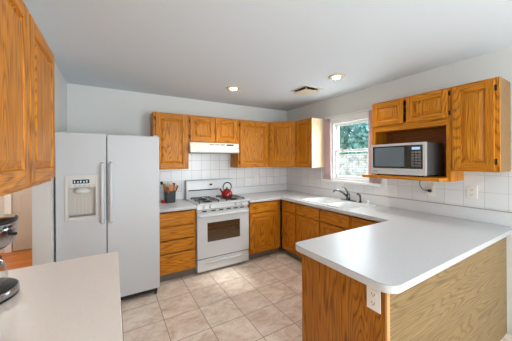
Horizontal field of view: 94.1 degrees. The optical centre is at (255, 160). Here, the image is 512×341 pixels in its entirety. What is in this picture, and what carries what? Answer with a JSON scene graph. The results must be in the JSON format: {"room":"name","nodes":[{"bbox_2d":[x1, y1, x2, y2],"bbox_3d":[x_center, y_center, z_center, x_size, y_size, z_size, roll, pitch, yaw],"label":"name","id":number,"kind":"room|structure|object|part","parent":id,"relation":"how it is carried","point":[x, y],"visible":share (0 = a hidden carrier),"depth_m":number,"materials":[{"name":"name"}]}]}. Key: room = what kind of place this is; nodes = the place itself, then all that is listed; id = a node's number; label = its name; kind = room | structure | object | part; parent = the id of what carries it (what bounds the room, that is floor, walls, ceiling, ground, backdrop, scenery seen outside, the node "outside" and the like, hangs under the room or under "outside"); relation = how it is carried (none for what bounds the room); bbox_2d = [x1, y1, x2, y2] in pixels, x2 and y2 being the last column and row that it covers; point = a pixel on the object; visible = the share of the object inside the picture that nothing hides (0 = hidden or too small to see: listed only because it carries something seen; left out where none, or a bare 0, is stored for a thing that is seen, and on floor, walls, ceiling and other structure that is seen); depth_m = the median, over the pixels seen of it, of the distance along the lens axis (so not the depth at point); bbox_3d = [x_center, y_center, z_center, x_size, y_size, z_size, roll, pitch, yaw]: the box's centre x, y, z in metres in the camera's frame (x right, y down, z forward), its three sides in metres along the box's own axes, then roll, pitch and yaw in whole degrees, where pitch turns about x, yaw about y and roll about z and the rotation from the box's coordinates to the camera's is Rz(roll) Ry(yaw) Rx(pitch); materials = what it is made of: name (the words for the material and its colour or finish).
{"room":"kitchen","nodes":[
{"label":"kitchen","id":0,"kind":"room"},
{"bbox_2d":[0,193,25,252],"bbox_3d":[-4.428,0.296,3.804,2.540,2.436,0.120,0,0,-31],"label":"wall","id":1,"kind":"structure","parent":0,"point":[2,197],"depth_m":3.90,"materials":[{"name":"beige paint"}]},
{"bbox_2d":[32,62,66,265],"bbox_3d":[-1.858,0.280,2.059,0.125,2.436,1.855,0,0,-31],"label":"wall","id":2,"kind":"structure","parent":0,"point":[43,195],"depth_m":2.10,"materials":[{"name":"white paint"}]},
{"bbox_2d":[0,0,54,196],"bbox_3d":[-1.053,-0.260,0.868,0.315,0.762,1.130,0,0,-31],"label":"upper cabinet","id":3,"kind":"object","parent":2,"relation":"attached to","point":[27,78],"visible":1,"depth_m":0.95,"materials":[{"name":"brown wood"}]},
{"bbox_3d":[-0.801,-0.265,0.736,0.019,0.723,0.604,0,0,-31],"label":"door","id":4,"kind":"part","parent":3,"relation":"part of","materials":[{"name":"brown wood"}]},
{"bbox_3d":[-0.942,-0.260,0.934,0.019,0.762,1.130,0,0,-31],"label":"frame","id":5,"kind":"part","parent":3,"relation":"part of","materials":[{"name":"brown wood"}]},
{"bbox_3d":[-1.089,-0.263,1.217,0.019,0.723,0.482,0,0,-31],"label":"door","id":6,"kind":"part","parent":3,"relation":"part of","materials":[{"name":"brown wood"}]},
{"bbox_2d":[67,83,286,238],"bbox_3d":[-0.874,0.274,3.801,3.605,2.436,0.120,0,0,-31],"label":"wall","id":7,"kind":"structure","parent":0,"point":[90,109],"depth_m":3.24,"materials":[{"name":"white paint"}]},
{"bbox_2d":[150,112,188,169],"bbox_3d":[-1.213,-0.259,3.346,0.459,0.762,0.296,0,0,-31],"label":"upper cabinet","id":8,"kind":"object","parent":7,"relation":"attached to","point":[171,129],"visible":0.84,"depth_m":3.23,"materials":[{"name":"brown wood"}]},
{"bbox_2d":[159,191,183,200],"bbox_3d":[-1.280,0.521,3.469,0.458,0.118,0.014,0,0,-31],"label":"backsplash","id":9,"kind":"structure","parent":7,"relation":"attached to","point":[179,194],"depth_m":3.53,"materials":[{"name":"tile"}]},
{"bbox_2d":[188,115,237,143],"bbox_3d":[-0.685,-0.450,3.664,0.771,0.386,0.296,0,0,-31],"label":"upper cabinet","id":10,"kind":"object","parent":7,"relation":"attached to","point":[202,129],"visible":0.86,"depth_m":3.52,"materials":[{"name":"brown wood"}]},
{"bbox_3d":[-0.775,-0.447,3.448,0.352,0.346,0.019,0,0,-31],"label":"door","id":11,"kind":"part","parent":10,"relation":"part of","materials":[{"name":"brown wood"}]},
{"bbox_3d":[-0.451,-0.449,3.642,0.348,0.346,0.019,0,0,-31],"label":"door","id":12,"kind":"part","parent":10,"relation":"part of","materials":[{"name":"brown wood"}]},
{"bbox_2d":[188,142,238,153],"bbox_3d":[-0.671,-0.181,3.636,0.755,0.148,0.354,0,0,-31],"label":"range hood","id":13,"kind":"object","parent":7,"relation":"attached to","point":[194,147],"visible":0.92,"depth_m":3.48,"materials":[{"name":"white metal"}]},
{"bbox_2d":[159,154,286,192],"bbox_3d":[-0.449,0.093,3.982,2.432,0.726,0.008,0,0,-31],"label":"tile backsplash","id":14,"kind":"structure","parent":7,"relation":"attached to","point":[201,166],"depth_m":3.88,"materials":[{"name":"white tile"}]},
{"bbox_2d":[231,119,268,167],"bbox_3d":[-0.099,-0.265,4.014,0.588,0.762,0.296,0,0,-31],"label":"upper cabinet","id":15,"kind":"object","parent":7,"relation":"attached to","point":[253,136],"visible":0.94,"depth_m":3.88,"materials":[{"name":"brown wood"}]},
{"bbox_3d":[-0.028,-0.264,3.895,0.523,0.722,0.019,0,0,-31],"label":"door","id":16,"kind":"part","parent":15,"relation":"part of","materials":[{"name":"brown wood"}]},
{"bbox_2d":[269,121,295,166],"bbox_3d":[0.491,-0.269,4.190,0.601,0.762,0.601,0,0,-31],"label":"upper cabinet","id":17,"kind":"object","parent":7,"relation":"attached to","point":[282,135],"visible":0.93,"depth_m":3.99,"materials":[{"name":"brown wood"}]},
{"bbox_2d":[0,238,511,340],"bbox_3d":[-0.603,1.541,0.916,6.120,0.100,9.100,0,0,-31],"label":"floor","id":18,"kind":"structure","parent":0,"point":[260,298],"depth_m":2.46,"materials":[{"name":"tile"}]},
{"bbox_2d":[55,131,159,299],"bbox_3d":[-1.643,0.610,2.733,0.899,1.773,0.838,0,0,-31],"label":"refrigerator","id":19,"kind":"object","parent":18,"relation":"on","point":[107,187],"visible":0.9,"depth_m":2.44,"materials":[{"name":"white metal"}]},
{"bbox_3d":[-1.694,0.580,2.329,0.397,1.685,0.061,0,0,-31],"label":"freezer door","id":20,"kind":"part","parent":19,"relation":"part of","materials":[{"name":"white metal"}]},
{"bbox_3d":[-1.521,0.326,2.361,0.034,0.621,0.072,0,0,-31],"label":"handle","id":21,"kind":"part","parent":19,"relation":"part of","materials":[{"name":"white plastic"}]},
{"bbox_3d":[-1.459,0.326,2.398,0.034,0.621,0.072,0,0,-31],"label":"handle","id":22,"kind":"part","parent":19,"relation":"part of","materials":[{"name":"white"}]},
{"bbox_3d":[-1.306,0.577,2.562,0.496,1.685,0.061,0,0,-31],"label":"door","id":23,"kind":"part","parent":19,"relation":"part of","materials":[{"name":"white metal"}]},
{"bbox_2d":[159,209,195,281],"bbox_3d":[-1.123,1.057,3.218,0.450,0.873,0.601,0,0,-31],"label":"base cabinet","id":24,"kind":"object","parent":18,"relation":"on","point":[176,228],"visible":0.61,"depth_m":2.96,"materials":[{"name":"brown wood"}]},
{"bbox_3d":[-0.979,0.723,2.966,0.418,0.160,0.019,0,0,-31],"label":"drawer","id":25,"kind":"part","parent":24,"relation":"part of","materials":[{"name":"brown wood"}]},
{"bbox_3d":[-0.978,0.895,2.966,0.418,0.152,0.019,0,0,-31],"label":"drawer","id":26,"kind":"part","parent":24,"relation":"part of","materials":[{"name":"brown wood"}]},
{"bbox_3d":[-0.977,1.060,2.966,0.418,0.146,0.019,0,0,-31],"label":"drawer","id":27,"kind":"part","parent":24,"relation":"part of","materials":[{"name":"brown wood"}]},
{"bbox_3d":[-0.975,1.267,2.966,0.418,0.236,0.019,0,0,-31],"label":"drawer","id":28,"kind":"part","parent":24,"relation":"part of","materials":[{"name":"brown wood"}]},
{"bbox_2d":[159,191,196,212],"bbox_3d":[-1.120,0.540,3.205,0.460,0.159,0.643,0,0,-31],"label":"countertop","id":29,"kind":"structure","parent":24,"relation":"on","point":[180,203],"depth_m":3.13,"materials":[{"name":"white laminate"}]},
{"bbox_2d":[164,190,175,202],"bbox_3d":[-1.195,0.500,3.304,0.140,0.160,0.140,0,0,-31],"label":"utensil crock","id":30,"kind":"object","parent":29,"relation":"on","point":[170,197],"visible":0.79,"depth_m":3.25,"materials":[{"name":"black ceramic"}]},
{"bbox_2d":[169,184,173,190],"bbox_3d":[-1.169,0.447,3.285,0.030,0.235,0.064,0,0,42],"label":"wooden spatula","id":31,"kind":"object","parent":30,"relation":"in","point":[171,186],"visible":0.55,"depth_m":3.28,"materials":[{"name":"brown wood"}]},
{"bbox_2d":[185,178,248,272],"bbox_3d":[-0.568,0.892,3.499,0.766,1.196,0.660,0,0,-31],"label":"stove","id":32,"kind":"object","parent":18,"relation":"on","point":[221,223],"visible":0.88,"depth_m":3.29,"materials":[{"name":"white metal"}]},
{"bbox_2d":[186,196,248,205],"bbox_3d":[-0.563,0.577,3.487,0.766,0.016,0.555,0,0,-31],"label":"cooktop","id":33,"kind":"object","parent":32,"relation":"in","point":[196,200],"depth_m":3.37,"materials":[{"name":"white metal"}]},
{"bbox_3d":[-0.445,0.618,3.291,0.758,0.067,0.042,0,0,-31],"label":"control panel","id":34,"kind":"part","parent":32,"relation":"part of","materials":[{"name":"white metal"}]},
{"bbox_3d":[-0.442,0.986,3.289,0.758,0.597,0.042,0,0,-31],"label":"oven door","id":35,"kind":"part","parent":32,"relation":"part of","materials":[{"name":"white metal"}]},
{"bbox_3d":[-0.440,1.376,3.291,0.758,0.157,0.042,0,0,-31],"label":"storage drawer","id":36,"kind":"part","parent":32,"relation":"part of","materials":[{"name":"white metal"}]},
{"bbox_3d":[-0.425,1.348,3.265,0.567,0.029,0.030,0,0,-31],"label":"drawer pull","id":37,"kind":"part","parent":32,"relation":"part of","materials":[{"name":"white metal"}]},
{"bbox_3d":[-0.416,0.722,3.244,0.739,0.033,0.064,0,0,-31],"label":"oven handle","id":38,"kind":"part","parent":32,"relation":"part of","materials":[{"name":"white metal"}]},
{"bbox_2d":[219,182,232,197],"bbox_3d":[-0.439,0.428,3.518,0.185,0.223,0.168,0,0,0],"label":"tea kettle","id":39,"kind":"object","parent":32,"relation":"on","point":[226,193],"visible":1,"depth_m":3.46,"materials":[{"name":"red metal"}]},
{"bbox_2d":[248,200,279,259],"bbox_3d":[-0.004,1.050,3.888,0.568,0.873,0.601,0,0,-31],"label":"base cabinet","id":40,"kind":"object","parent":18,"relation":"on","point":[264,216],"visible":0.75,"depth_m":3.63,"materials":[{"name":"brown wood"}]},
{"bbox_3d":[0.117,0.709,3.623,0.488,0.146,0.019,0,0,-31],"label":"drawer","id":41,"kind":"part","parent":40,"relation":"part of","materials":[{"name":"brown wood"}]},
{"bbox_3d":[0.120,1.084,3.623,0.488,0.575,0.019,0,0,-31],"label":"door","id":42,"kind":"part","parent":40,"relation":"part of","materials":[{"name":"brown wood"}]},
{"bbox_2d":[282,200,299,260],"bbox_3d":[0.745,1.046,3.779,0.601,0.873,0.348,0,0,-31],"label":"base cabinet","id":43,"kind":"object","parent":18,"relation":"on","point":[289,209],"visible":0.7,"depth_m":3.61,"materials":[{"name":"brown wood"}]},
{"bbox_3d":[0.512,0.707,3.598,0.019,0.146,0.250,0,0,-31],"label":"drawer","id":44,"kind":"part","parent":43,"relation":"part of","materials":[{"name":"brown wood"}]},
{"bbox_3d":[0.514,1.081,3.598,0.019,0.575,0.250,0,0,-31],"label":"door","id":45,"kind":"part","parent":43,"relation":"part of","materials":[{"name":"brown wood"}]},
{"bbox_2d":[296,203,351,261],"bbox_3d":[1.076,1.044,3.227,0.601,0.873,0.936,0,0,-31],"label":"base cabinet","id":46,"kind":"object","parent":18,"relation":"on","point":[311,222],"visible":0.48,"depth_m":3.12,"materials":[{"name":"brown wood"}]},
{"bbox_3d":[0.705,0.706,3.276,0.019,0.146,0.438,0,0,-31],"label":"drawer","id":47,"kind":"part","parent":46,"relation":"part of","materials":[{"name":"brown wood"}]},
{"bbox_3d":[0.708,1.080,3.276,0.019,0.575,0.438,0,0,-31],"label":"door","id":48,"kind":"part","parent":46,"relation":"part of","materials":[{"name":"brown wood"}]},
{"bbox_3d":[0.842,0.996,3.087,0.019,0.773,0.936,0,0,-31],"label":"frame","id":49,"kind":"part","parent":46,"relation":"part of","materials":[{"name":"brown wood"}]},
{"bbox_3d":[0.948,1.079,2.875,0.019,0.575,0.433,0,0,-31],"label":"door","id":50,"kind":"part","parent":46,"relation":"part of","materials":[{"name":"brown wood"}]},
{"bbox_3d":[0.946,0.704,2.875,0.019,0.146,0.433,0,0,-31],"label":"drawer","id":51,"kind":"part","parent":46,"relation":"part of","materials":[{"name":"brown wood"}]},
{"bbox_2d":[352,216,379,228],"bbox_3d":[1.451,1.042,2.602,0.601,0.873,0.518,0,0,-31],"label":"base cabinet","id":52,"kind":"object","parent":18,"relation":"on","point":[357,222],"visible":0.05,"depth_m":2.58,"materials":[{"name":"brown wood"}]},
{"bbox_2d":[302,237,506,340],"bbox_3d":[1.230,1.043,1.823,1.794,0.873,0.588,0,0,-31],"label":"base cabinet","id":53,"kind":"object","parent":18,"relation":"on","point":[466,300],"visible":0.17,"depth_m":1.46,"materials":[{"name":"brown wood"}]},
{"bbox_3d":[0.326,1.049,1.611,0.026,0.873,0.014,0,0,-31],"label":"corner trim","id":54,"kind":"part","parent":53,"relation":"part of","materials":[{"name":"brown wood"}]},
{"bbox_3d":[0.476,1.048,1.367,0.020,0.873,0.558,0,0,-31],"label":"panel","id":55,"kind":"part","parent":53,"relation":"part of","materials":[{"name":"brown wood"}]},
{"bbox_2d":[233,184,511,293],"bbox_3d":[0.602,0.528,2.833,1.827,0.162,3.052,0,0,-31],"label":"countertop","id":56,"kind":"structure","parent":53,"relation":"on","point":[413,241],"depth_m":1.77,"materials":[{"name":"white laminate"}]},
{"bbox_2d":[301,196,375,215],"bbox_3d":[1.073,0.646,3.203,0.535,0.181,0.845,0,0,-31],"label":"sink","id":57,"kind":"object","parent":56,"relation":"in","point":[329,201],"visible":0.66,"depth_m":3.19,"materials":[{"name":"white ceramic"}]},
{"bbox_3d":[0.960,0.650,3.342,0.415,0.175,0.420,0,0,-31],"label":"bowl","id":58,"kind":"part","parent":57,"relation":"part of","materials":[{"name":"white ceramic"}]},
{"bbox_3d":[1.167,0.649,2.997,0.415,0.175,0.325,0,0,-31],"label":"bowl","id":59,"kind":"part","parent":57,"relation":"part of","materials":[{"name":"white ceramic"}]},
{"bbox_2d":[333,186,355,201],"bbox_3d":[1.191,0.459,3.248,0.249,0.190,0.250,0,0,-31],"label":"faucet","id":60,"kind":"object","parent":56,"relation":"on","point":[347,195],"visible":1,"depth_m":3.28,"materials":[{"name":"silver metal"}]},
{"bbox_3d":[1.158,0.452,3.277,0.231,0.117,0.030,0,0,-13],"label":"spout","id":61,"kind":"part","parent":60,"relation":"part of","materials":[{"name":"silver metal"}]},
{"bbox_2d":[367,286,380,313],"bbox_3d":[0.573,0.673,1.163,0.008,0.118,0.072,0,0,-31],"label":"wall outlet","id":62,"kind":"object","parent":53,"relation":"attached to","point":[373,295],"visible":0.88,"depth_m":1.16,"materials":[{"name":"white plastic"}]},
{"bbox_2d":[370,290,375,297],"bbox_3d":[0.571,0.651,1.162,0.002,0.033,0.033,0,0,-31],"label":"receptacle","id":63,"kind":"object","parent":62,"relation":"attached to","point":[372,292],"depth_m":1.16,"materials":[{"name":"white plastic"}]},
{"bbox_2d":[370,299,375,306],"bbox_3d":[0.571,0.694,1.162,0.002,0.033,0.033,0,0,-31],"label":"receptacle","id":64,"kind":"object","parent":62,"relation":"attached to","point":[372,301],"depth_m":1.16,"materials":[{"name":"white plastic"}]},
{"bbox_3d":[0.621,1.047,1.121,0.025,0.873,0.012,0,0,-31],"label":"corner trim","id":65,"kind":"part","parent":53,"relation":"part of","materials":[{"name":"brown wood"}]},
{"bbox_3d":[1.385,1.042,1.590,1.768,0.873,0.010,0,0,-31],"label":"panel","id":66,"kind":"part","parent":53,"relation":"part of","materials":[{"name":"brown wood"}]},
{"bbox_3d":[-0.798,1.055,0.733,0.598,0.873,1.385,0,0,-31],"label":"base cabinet","id":67,"kind":"object","parent":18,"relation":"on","visible":0},
{"bbox_2d":[0,251,122,340],"bbox_3d":[-0.786,0.598,0.745,0.637,0.040,1.430,0,0,-31],"label":"countertop","id":68,"kind":"structure","parent":67,"relation":"on","point":[78,299],"depth_m":0.96,"materials":[{"name":"beige laminate"}]},
{"bbox_2d":[0,214,19,303],"bbox_3d":[-1.149,0.410,0.975,0.271,0.340,0.262,0,0,-31],"label":"coffee maker","id":69,"kind":"object","parent":68,"relation":"on","point":[9,287],"visible":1,"depth_m":1.00,"materials":[{"name":"black plastic"}]},
{"bbox_3d":[-1.151,0.242,0.974,0.238,0.006,0.238,0,0,-31],"label":"lid","id":70,"kind":"part","parent":69,"relation":"part of","materials":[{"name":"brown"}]},
{"bbox_3d":[-1.149,0.537,0.974,0.252,0.007,0.252,0,0,-31],"label":"warming plate","id":71,"kind":"part","parent":69,"relation":"part of","materials":[{"name":"black plastic"}]},
{"bbox_2d":[23,0,511,110],"bbox_3d":[-0.618,-0.995,0.916,6.120,0.100,9.100,0,0,-31],"label":"ceiling","id":72,"kind":"structure","parent":0,"point":[189,49],"depth_m":1.90,"materials":[{"name":"white paint"}]},
{"bbox_2d":[226,86,240,90],"bbox_3d":[-0.294,-0.933,3.119,0.188,0.028,0.188,0,0,-31],"label":"recessed light","id":73,"kind":"object","parent":72,"relation":"in","point":[232,88],"visible":1,"depth_m":3.09,"materials":[{"name":"beige glass"}]},
{"bbox_2d":[291,85,322,95],"bbox_3d":[0.677,-0.930,3.213,0.310,0.044,0.310,0,0,-31],"label":"ceiling vent","id":74,"kind":"object","parent":72,"relation":"in","point":[306,90],"visible":1,"depth_m":3.16,"materials":[{"name":"beige metal"}]},
{"bbox_3d":[0.678,-0.914,3.213,0.250,0.006,0.250,0,0,-31],"label":"drop plate","id":75,"kind":"part","parent":74,"relation":"part of","materials":[{"name":"beige metal"}]},
{"bbox_3d":[0.677,-0.950,3.213,0.310,0.005,0.310,0,0,-31],"label":"frame","id":76,"kind":"part","parent":74,"relation":"part of","materials":[{"name":"metal"}]},
{"bbox_2d":[328,74,344,79],"bbox_3d":[0.916,-0.940,2.713,0.188,0.028,0.188,0,0,-31],"label":"recessed light","id":77,"kind":"object","parent":72,"relation":"in","point":[334,76],"visible":1,"depth_m":2.68,"materials":[{"name":"beige glass"}]},
{"bbox_2d":[287,46,511,333],"bbox_3d":[2.477,0.254,1.600,0.120,2.436,7.100,0,0,-31],"label":"wall","id":78,"kind":"structure","parent":0,"point":[497,63],"depth_m":2.52,"materials":[{"name":"white paint"}]},
{"bbox_2d":[296,118,323,167],"bbox_3d":[0.870,-0.271,3.853,0.296,0.762,0.363,0,0,-31],"label":"upper cabinet","id":79,"kind":"object","parent":78,"relation":"attached to","point":[310,131],"visible":1,"depth_m":3.72,"materials":[{"name":"brown wood"}]},
{"bbox_3d":[0.763,-0.271,3.800,0.019,0.762,0.343,0,0,-31],"label":"frame","id":80,"kind":"part","parent":79,"relation":"part of","materials":[{"name":"brown wood"}]},
{"bbox_3d":[0.750,-0.268,3.785,0.019,0.724,0.319,0,0,-31],"label":"door","id":81,"kind":"part","parent":79,"relation":"part of","materials":[{"name":"brown wood"}]},
{"bbox_3d":[0.964,-0.272,3.711,0.273,0.762,0.016,0,0,-31],"label":"panel","id":82,"kind":"part","parent":79,"relation":"part of","materials":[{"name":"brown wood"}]},
{"bbox_2d":[309,175,313,181],"bbox_3d":[0.935,0.306,4.032,0.008,0.115,0.115,0,0,-31],"label":"wall outlet","id":83,"kind":"object","parent":78,"relation":"attached to","point":[311,177],"visible":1,"depth_m":4.03,"materials":[{"name":"white plastic"}]},
{"bbox_2d":[323,108,371,119],"bbox_3d":[1.324,-0.656,3.352,0.046,0.031,0.971,0,0,-31],"label":"curtain rod","id":84,"kind":"object","parent":78,"relation":"attached to","point":[371,108],"visible":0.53,"depth_m":3.36,"materials":[{"name":"white metal"}]},
{"bbox_2d":[324,119,330,178],"bbox_3d":[1.107,-0.174,3.700,0.020,0.928,0.123,0,0,-31],"label":"curtain","id":85,"kind":"object","parent":84,"relation":"hanging from","point":[327,148],"visible":1,"depth_m":3.69,"materials":[{"name":"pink fabric"}]},
{"bbox_2d":[368,111,378,182],"bbox_3d":[1.503,-0.176,3.039,0.020,0.928,0.143,0,0,-31],"label":"curtain","id":86,"kind":"object","parent":84,"relation":"hanging from","point":[371,180],"visible":0.4,"depth_m":3.08,"materials":[{"name":"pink fabric"}]},
{"bbox_2d":[321,110,381,186],"bbox_3d":[1.350,-0.160,3.418,0.160,0.973,0.975,0,0,-31],"label":"window","id":87,"kind":"structure","parent":78,"relation":"in","point":[335,124],"depth_m":3.53,"materials":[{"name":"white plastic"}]},
{"bbox_3d":[1.380,-0.151,3.416,0.110,0.888,0.648,0,0,-31],"label":"frame","id":88,"kind":"part","parent":87,"relation":"part of","materials":[{"name":"white plastic"}]},
{"bbox_3d":[1.325,-0.176,3.383,0.018,0.940,0.750,0,0,-31],"label":"casing","id":89,"kind":"part","parent":87,"relation":"part of","materials":[{"name":"white"}]},
{"bbox_3d":[1.305,0.311,3.390,0.050,0.032,0.975,0,0,-31],"label":"sill","id":90,"kind":"part","parent":87,"relation":"part of","materials":[{"name":"white"}]},
{"bbox_3d":[1.375,0.051,3.412,0.026,0.422,0.576,0,0,-31],"label":"sash","id":91,"kind":"part","parent":87,"relation":"part of","materials":[{"name":"white plastic"}]},
{"bbox_3d":[1.398,-0.340,3.428,0.026,0.428,0.576,0,0,-31],"label":"sash","id":92,"kind":"part","parent":87,"relation":"part of","materials":[{"name":"white plastic"}]},
{"bbox_2d":[233,184,511,226],"bbox_3d":[0.877,0.508,2.999,1.172,0.118,3.036,0,0,-31],"label":"backsplash","id":93,"kind":"structure","parent":78,"relation":"attached to","point":[474,214],"depth_m":2.70,"materials":[{"name":"tile"}]},
{"bbox_2d":[287,167,511,211],"bbox_3d":[1.383,0.262,3.300,0.008,0.366,3.060,0,0,-31],"label":"tile backsplash","id":94,"kind":"structure","parent":78,"relation":"attached to","point":[494,189],"depth_m":2.42,"materials":[{"name":"white tile"}]},
{"bbox_2d":[362,87,463,181],"bbox_3d":[1.591,-0.232,2.487,0.466,0.849,0.761,0,0,-31],"label":"upper cabinet","id":95,"kind":"object","parent":78,"relation":"attached to","point":[428,114],"visible":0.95,"depth_m":2.41,"materials":[{"name":"brown wood"}]},
{"bbox_3d":[1.444,-0.514,2.624,0.019,0.252,0.334,0,0,-31],"label":"door","id":96,"kind":"part","parent":95,"relation":"part of","materials":[{"name":"brown wood"}]},
{"bbox_2d":[362,174,447,181],"bbox_3d":[1.584,0.171,2.491,0.455,0.030,0.745,0,0,-31],"label":"shelf","id":97,"kind":"object","parent":95,"relation":"attached to","point":[442,177],"depth_m":2.31,"materials":[{"name":"brown wood"}]},
{"bbox_2d":[371,142,442,176],"bbox_3d":[1.559,-0.007,2.487,0.371,0.325,0.533,0,0,-31],"label":"microwave","id":98,"kind":"object","parent":95,"relation":"on","point":[422,159],"visible":0.99,"depth_m":2.31,"materials":[{"name":"grey metal"}]},
{"bbox_3d":[1.382,-0.032,2.450,0.024,0.226,0.370,0,0,-31],"label":"door","id":99,"kind":"part","parent":98,"relation":"part of","materials":[{"name":"black glass"}]},
{"bbox_3d":[1.508,-0.033,2.240,0.024,0.226,0.116,0,0,-31],"label":"control panel","id":100,"kind":"part","parent":98,"relation":"part of","materials":[{"name":"black glass"}]},
{"bbox_3d":[1.572,-0.014,2.495,0.340,0.306,0.527,0,0,-31],"label":"casing","id":101,"kind":"part","parent":98,"relation":"part of","materials":[{"name":"grey metal"}]},
{"bbox_3d":[1.639,-0.515,2.299,0.019,0.252,0.354,0,0,-31],"label":"door","id":102,"kind":"part","parent":95,"relation":"part of","materials":[{"name":"brown wood"}]},
{"bbox_2d":[426,184,434,195],"bbox_3d":[1.843,0.312,2.517,0.008,0.118,0.078,0,0,-31],"label":"wall outlet","id":103,"kind":"object","parent":78,"relation":"attached to","point":[428,186],"visible":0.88,"depth_m":2.51,"materials":[{"name":"white plastic"}]},
{"bbox_2d":[467,185,476,198],"bbox_3d":[2.017,0.296,2.228,0.008,0.122,0.078,0,0,-31],"label":"wall outlet","id":104,"kind":"object","parent":78,"relation":"attached to","point":[471,190],"visible":1,"depth_m":2.23,"materials":[{"name":"white plastic"}]},
{"bbox_2d":[451,76,510,171],"bbox_3d":[1.940,-0.283,2.068,0.296,0.752,0.313,0,0,-31],"label":"upper cabinet","id":105,"kind":"object","parent":78,"relation":"attached to","point":[480,110],"visible":1,"depth_m":1.97,"materials":[{"name":"brown wood"}]},
{"bbox_3d":[1.818,-0.282,2.002,0.019,0.716,0.269,0,0,-31],"label":"door","id":106,"kind":"part","parent":105,"relation":"part of","materials":[{"name":"brown wood"}]},
{"label":"outside","id":107,"kind":"structure","parent":0,"visible":0},
{"bbox_3d":[5.641,1.703,9.962,13.870,0.100,20.000,0,0,-31],"label":"ground","id":108,"kind":"structure","parent":107,"visible":0},
{"bbox_2d":[339,125,353,153],"bbox_3d":[3.271,-0.538,10.237,2.315,4.417,2.309,0,0,-31],"label":"tree","id":109,"kind":"object","parent":108,"relation":"on","point":[344,133],"visible":0.12,"depth_m":9.53,"materials":[{"name":"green plant"}]},
{"bbox_2d":[339,154,367,176],"bbox_3d":[2.148,0.744,8.455,0.200,1.860,11.000,0,0,-31],"label":"wall","id":110,"kind":"structure","parent":108,"relation":"on","point":[356,165],"depth_m":7.04,"materials":[{"name":"brick"}]},
{"bbox_2d":[347,122,368,153],"bbox_3d":[4.251,-0.091,8.248,1.988,3.513,1.951,0,0,-31],"label":"tree","id":111,"kind":"object","parent":108,"relation":"on","point":[360,139],"visible":0.17,"depth_m":8.09,"materials":[{"name":"green plant"}]},
{"bbox_3d":[-2.837,0.286,3.691,0.125,2.436,1.709,0,0,-31],"label":"wall","id":112,"kind":"structure","parent":0,"visible":0},
{"bbox_2d":[4,187,31,252],"bbox_3d":[-3.686,0.444,4.108,0.945,2.130,0.118,0,0,-31],"label":"door","id":113,"kind":"structure","parent":112,"relation":"in","point":[22,200],"depth_m":3.99,"materials":[{"name":"beige paint"}]},
{"bbox_3d":[-3.705,0.444,4.140,0.945,2.130,0.044,0,0,-31],"label":"casing","id":114,"kind":"part","parent":113,"relation":"part of","materials":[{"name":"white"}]},
{"bbox_3d":[-3.691,0.489,4.152,0.780,2.020,0.030,0,0,-31],"label":"panel","id":115,"kind":"part","parent":113,"relation":"part of","materials":[{"name":"beige paint"}]}
]}

